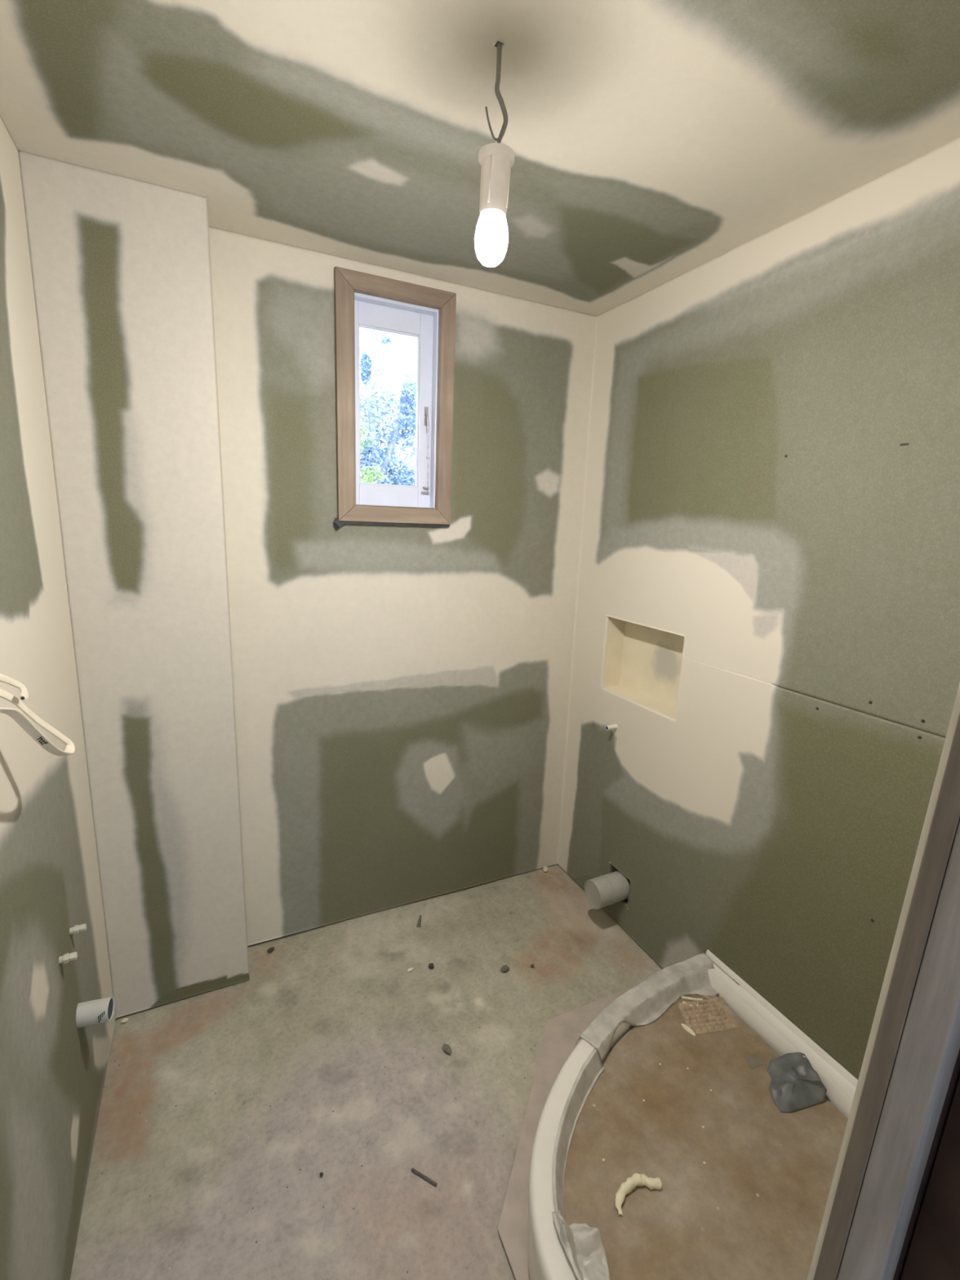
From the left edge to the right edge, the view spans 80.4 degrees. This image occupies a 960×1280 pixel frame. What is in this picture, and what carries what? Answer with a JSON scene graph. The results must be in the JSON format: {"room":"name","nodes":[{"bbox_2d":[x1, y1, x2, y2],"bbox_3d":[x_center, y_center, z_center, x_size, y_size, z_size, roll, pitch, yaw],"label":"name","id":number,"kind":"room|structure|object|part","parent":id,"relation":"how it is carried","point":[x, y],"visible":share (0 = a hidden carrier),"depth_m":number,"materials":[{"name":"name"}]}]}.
{"room":"building under construction","nodes":[
{"label":"building under construction","id":0,"kind":"room"},
{"bbox_2d":[0,115,115,1279],"bbox_3d":[-0.841,0.154,0.855,0.120,2.520,2.150,-4,13,-25],"label":"wall","id":1,"kind":"structure","parent":0,"point":[53,1070],"depth_m":1.19,"materials":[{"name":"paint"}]},
{"bbox_2d":[0,673,28,701],"bbox_3d":[-0.773,0.064,0.909,0.086,0.072,0.084,-4,13,-25],"label":"cable","id":2,"kind":"object","parent":1,"relation":"attached to","point":[24,695],"visible":1,"depth_m":0.93,"materials":[{"name":"white plastic"}]},
{"bbox_2d":[0,688,75,755],"bbox_3d":[-0.734,0.140,0.945,0.113,0.187,0.224,4,12,7],"label":"cable","id":3,"kind":"object","parent":1,"relation":"attached to","point":[20,718],"visible":1,"depth_m":0.94,"materials":[{"name":"white plastic"}]},
{"bbox_2d":[58,951,77,964],"bbox_3d":[-0.922,0.708,1.262,0.045,0.020,0.019,-4,13,-25],"label":"stub","id":4,"kind":"object","parent":1,"relation":"attached to","point":[66,957],"visible":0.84,"depth_m":1.26,"materials":[{"name":"white plastic"}]},
{"bbox_2d":[69,923,86,934],"bbox_3d":[-0.969,0.694,1.360,0.045,0.020,0.019,-4,13,-25],"label":"stub","id":5,"kind":"object","parent":1,"relation":"attached to","point":[76,929],"visible":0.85,"depth_m":1.36,"materials":[{"name":"white plastic"}]},
{"bbox_2d":[75,996,115,1027],"bbox_3d":[-0.949,0.912,1.389,0.084,0.055,0.055,-1,12,-16],"label":"pipe","id":6,"kind":"object","parent":1,"relation":"attached to","point":[100,1011],"visible":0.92,"depth_m":1.38,"materials":[{"name":"white plastic"}]},
{"bbox_2d":[17,150,249,1017],"bbox_3d":[-0.974,0.013,1.724,0.397,2.410,0.169,-4,13,-25],"label":"wall","id":7,"kind":"structure","parent":0,"point":[121,268],"depth_m":1.59,"materials":[{"name":"paint"}]},
{"bbox_2d":[70,863,662,1279],"bbox_3d":[0.060,1.554,0.676,3.400,0.122,4.000,-4,13,-25],"label":"floor","id":8,"kind":"structure","parent":0,"point":[223,1111],"depth_m":1.60,"materials":[{"name":"concrete"}]},
{"bbox_2d":[120,1017,128,1022],"bbox_3d":[-1.126,1.206,1.800,0.020,0.011,0.012,-4,13,-25],"label":"crumb","id":9,"kind":"object","parent":8,"relation":"on","point":[125,1020],"visible":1,"depth_m":1.80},
{"bbox_2d":[266,946,274,952],"bbox_3d":[-0.779,1.154,2.115,0.018,0.009,0.028,12,15,39],"label":"chip","id":10,"kind":"object","parent":8,"relation":"on","point":[271,948],"visible":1,"depth_m":2.11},
{"bbox_2d":[416,915,421,927],"bbox_3d":[-0.247,1.135,2.301,0.017,0.011,0.069,1,12,-4],"label":"wedge","id":11,"kind":"object","parent":8,"relation":"on","point":[419,923],"visible":1,"depth_m":2.29,"materials":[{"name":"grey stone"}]},
{"bbox_2d":[411,1168,437,1186],"bbox_3d":[-0.138,1.327,1.404,0.072,0.007,0.006,8,13,26],"label":"nail","id":12,"kind":"object","parent":8,"relation":"on","point":[413,1170],"visible":1,"depth_m":1.40,"materials":[{"name":"grey metal"}]},
{"bbox_2d":[428,963,434,968],"bbox_3d":[-0.177,1.184,2.064,0.020,0.015,0.021,3,12,3],"label":"chip","id":13,"kind":"object","parent":8,"relation":"on","point":[430,965],"visible":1,"depth_m":2.06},
{"bbox_2d":[442,1044,451,1053],"bbox_3d":[-0.101,1.257,1.746,0.020,0.008,0.038,-8,15,-40],"label":"lump","id":14,"kind":"object","parent":8,"relation":"on","point":[446,1048],"visible":1,"depth_m":1.74,"materials":[{"name":"grey stone"}]},
{"bbox_2d":[500,964,509,971],"bbox_3d":[0.091,1.194,2.064,0.024,0.016,0.029,13,16,42],"label":"stone","id":15,"kind":"object","parent":8,"relation":"on","point":[505,967],"visible":1,"depth_m":2.06,"materials":[{"name":"grey stone"}]},
{"bbox_2d":[543,866,548,871],"bbox_3d":[0.308,1.072,2.658,0.024,0.027,0.026,1,12,-5],"label":"chip","id":16,"kind":"object","parent":8,"relation":"on","point":[545,868],"visible":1,"depth_m":2.65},
{"bbox_2d":[497,987,631,1279],"bbox_3d":[0.496,1.349,1.405,0.920,0.006,1.072,-4,13,-25],"label":"sheet","id":17,"kind":"object","parent":8,"relation":"on","point":[562,1032],"visible":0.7,"depth_m":1.55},
{"bbox_2d":[527,949,857,1279],"bbox_3d":[0.527,1.252,1.311,0.935,0.222,0.932,-4,13,-25],"label":"shower tray","id":18,"kind":"object","parent":17,"relation":"on","point":[548,1260],"visible":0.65,"depth_m":1.46,"materials":[{"name":"white plastic"}]},
{"bbox_2d":[575,953,719,1061],"bbox_3d":[0.515,1.089,1.717,0.572,0.059,0.138,-5,14,-31],"label":"film","id":19,"kind":"object","parent":18,"relation":"on","point":[643,1003],"visible":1,"depth_m":1.72,"materials":[{"name":"plastic"}]},
{"bbox_2d":[551,994,848,1279],"bbox_3d":[0.530,1.227,1.269,0.838,0.119,0.864,-4,13,-25],"label":"sheet","id":20,"kind":"object","parent":18,"relation":"on","point":[755,1209],"depth_m":1.32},
{"bbox_3d":[0.226,1.161,1.350,0.070,0.044,0.429,7,13,22],"label":"film strip","id":21,"kind":"part","parent":20,"relation":"part of","materials":[{"name":"white plastic"}]},
{"bbox_2d":[551,1209,609,1279],"bbox_3d":[0.205,1.187,1.114,0.090,0.067,0.132,-4,13,-25],"label":"scrap","id":22,"kind":"object","parent":20,"relation":"on","point":[583,1245],"visible":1,"depth_m":1.12,"materials":[{"name":"plastic"}]},
{"bbox_2d":[614,1173,662,1216],"bbox_3d":[0.340,1.201,1.242,0.124,0.019,0.050,-4,13,-25],"label":"scrap","id":23,"kind":"object","parent":20,"relation":"on","point":[627,1187],"visible":1,"depth_m":1.25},
{"bbox_2d":[680,1023,695,1035],"bbox_3d":[0.605,1.133,1.650,0.018,0.006,0.047,-4,13,-25],"label":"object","id":24,"kind":"object","parent":20,"relation":"on","point":[685,1027],"visible":1,"depth_m":1.65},
{"bbox_2d":[681,995,702,1000],"bbox_3d":[0.658,1.113,1.760,0.064,0.008,0.010,3,12,6],"label":"bead","id":25,"kind":"object","parent":20,"relation":"on","point":[682,997],"visible":1,"depth_m":1.76},
{"bbox_2d":[677,997,738,1035],"bbox_3d":[0.683,1.123,1.705,0.178,0.007,0.111,0,12,-10],"label":"tile","id":26,"kind":"object","parent":20,"relation":"on","point":[709,1015],"visible":1,"depth_m":1.70,"materials":[{"name":"beige tile"}]},
{"bbox_2d":[702,994,717,1002],"bbox_3d":[0.714,1.115,1.763,0.045,0.008,0.008,11,15,37],"label":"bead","id":27,"kind":"object","parent":20,"relation":"on","point":[703,995],"visible":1,"depth_m":1.76},
{"bbox_2d":[745,1054,764,1068],"bbox_3d":[0.756,1.159,1.561,0.043,0.001,0.040,2,12,-3],"label":"tape offcut","id":28,"kind":"object","parent":20,"relation":"on","point":[754,1060],"visible":1,"depth_m":1.56,"materials":[{"name":"grey paper"}]},
{"bbox_2d":[767,1052,826,1112],"bbox_3d":[0.817,1.152,1.494,0.143,0.049,0.136,0,12,-8],"label":"scrap","id":29,"kind":"object","parent":20,"relation":"on","point":[795,1086],"visible":1,"depth_m":1.48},
{"bbox_2d":[208,226,597,946],"bbox_3d":[-0.415,-0.100,2.146,2.018,2.520,0.140,-4,13,-25],"label":"wall","id":30,"kind":"structure","parent":0,"point":[402,692],"depth_m":2.14,"materials":[{"name":"green moisture-resistant plasterboard"},{"name":"pale joint compound"}]},
{"bbox_2d":[333,266,456,529],"bbox_3d":[-0.324,-0.801,2.018,0.428,0.814,0.162,-4,13,-25],"label":"window","id":31,"kind":"structure","parent":30,"relation":"in","point":[362,300],"depth_m":1.98,"materials":[{"name":"brown wood"}]},
{"bbox_3d":[-0.447,-0.793,1.880,0.055,0.781,0.022,-4,13,-25],"label":"architrave","id":32,"kind":"part","parent":31,"relation":"part of","materials":[{"name":"brown wood"}]},
{"bbox_3d":[-0.338,-0.527,2.083,0.220,0.072,0.036,-4,13,-25],"label":"sash rail","id":33,"kind":"part","parent":31,"relation":"part of","materials":[{"name":"white paint"}]},
{"bbox_3d":[-0.316,-1.109,1.962,0.220,0.075,0.036,-4,13,-25],"label":"sash rail","id":34,"kind":"part","parent":31,"relation":"part of","materials":[{"name":"white paint"}]},
{"bbox_3d":[-0.299,-0.446,2.031,0.410,0.053,0.022,-4,13,-25],"label":"architrave","id":35,"kind":"part","parent":31,"relation":"part of","materials":[{"name":"brown wood"}]},
{"bbox_3d":[-0.273,-1.159,1.882,0.410,0.053,0.022,-4,13,-25],"label":"architrave","id":36,"kind":"part","parent":31,"relation":"part of","materials":[{"name":"brown wood"}]},
{"bbox_3d":[-0.124,-0.813,2.033,0.052,0.780,0.022,-4,13,-25],"label":"architrave","id":37,"kind":"part","parent":31,"relation":"part of","materials":[{"name":"brown wood"}]},
{"bbox_2d":[0,0,959,315],"bbox_3d":[0.153,-0.911,0.161,3.400,0.120,4.000,-4,13,-25],"label":"ceiling","id":38,"kind":"structure","parent":0,"point":[651,141],"depth_m":1.14,"materials":[{"name":"white paint"}]},
{"bbox_2d":[475,40,515,266],"bbox_3d":[0.029,-0.863,1.012,0.067,0.354,0.065,-4,13,-25],"label":"pendant lamp","id":39,"kind":"object","parent":38,"relation":"hanging from","point":[496,160],"visible":1,"depth_m":1.01,"materials":[{"name":"white glass"}]},
{"bbox_3d":[0.021,-0.732,1.038,0.061,0.085,0.061,-4,13,-25],"label":"bulb","id":40,"kind":"part","parent":39,"relation":"part of","materials":[{"name":"white glass"}]},
{"bbox_2d":[557,137,959,1079],"bbox_3d":[0.884,0.048,1.671,0.154,2.520,2.150,-4,13,-25],"label":"wall","id":41,"kind":"structure","parent":0,"point":[767,624],"depth_m":1.58,"materials":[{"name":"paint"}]},
{"bbox_2d":[584,871,629,909],"bbox_3d":[0.510,1.001,2.277,0.145,0.113,0.113,-4,13,-25],"label":"pipe","id":42,"kind":"object","parent":41,"relation":"attached to","point":[609,889],"visible":1,"depth_m":2.24,"materials":[{"name":"grey plastic"}]},
{"bbox_2d":[605,724,617,730],"bbox_3d":[0.527,0.346,2.254,0.058,0.020,0.019,-4,13,-25],"label":"pipe","id":43,"kind":"object","parent":41,"relation":"attached to","point":[613,726],"visible":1,"depth_m":2.24,"materials":[{"name":"white plastic"}]},
{"bbox_2d":[807,683,959,1279],"bbox_3d":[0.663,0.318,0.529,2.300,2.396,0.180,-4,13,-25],"label":"door frame","id":44,"kind":"structure","parent":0,"point":[931,1248],"depth_m":0.45,"materials":[{"name":"paint"}]},
{"bbox_2d":[813,712,959,1279],"bbox_3d":[0.025,0.495,0.262,0.900,2.111,0.166,-4,13,-25],"label":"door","id":45,"kind":"structure","parent":44,"relation":"in","point":[916,1048],"depth_m":0.44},
{"label":"outside","id":46,"kind":"structure","parent":0,"visible":0},
{"bbox_3d":[-9.248,-4.397,29.903,70.000,0.120,57.140,-4,13,-25],"label":"ground","id":47,"kind":"structure","parent":46,"visible":0},
{"bbox_2d":[360,426,386,483],"bbox_3d":[-1.237,-0.770,6.275,0.382,3.043,0.513,10,14,33],"label":"shrub","id":48,"kind":"object","parent":47,"relation":"on","point":[366,477],"visible":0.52,"depth_m":6.00,"materials":[{"name":"green plant"}]},
{"bbox_2d":[360,333,416,485],"bbox_3d":[-1.173,-1.442,6.912,0.980,4.111,0.681,-7,15,-36],"label":"tree","id":49,"kind":"object","parent":47,"relation":"on","point":[371,457],"visible":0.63,"depth_m":6.62,"materials":[{"name":"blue plant"}]}
]}

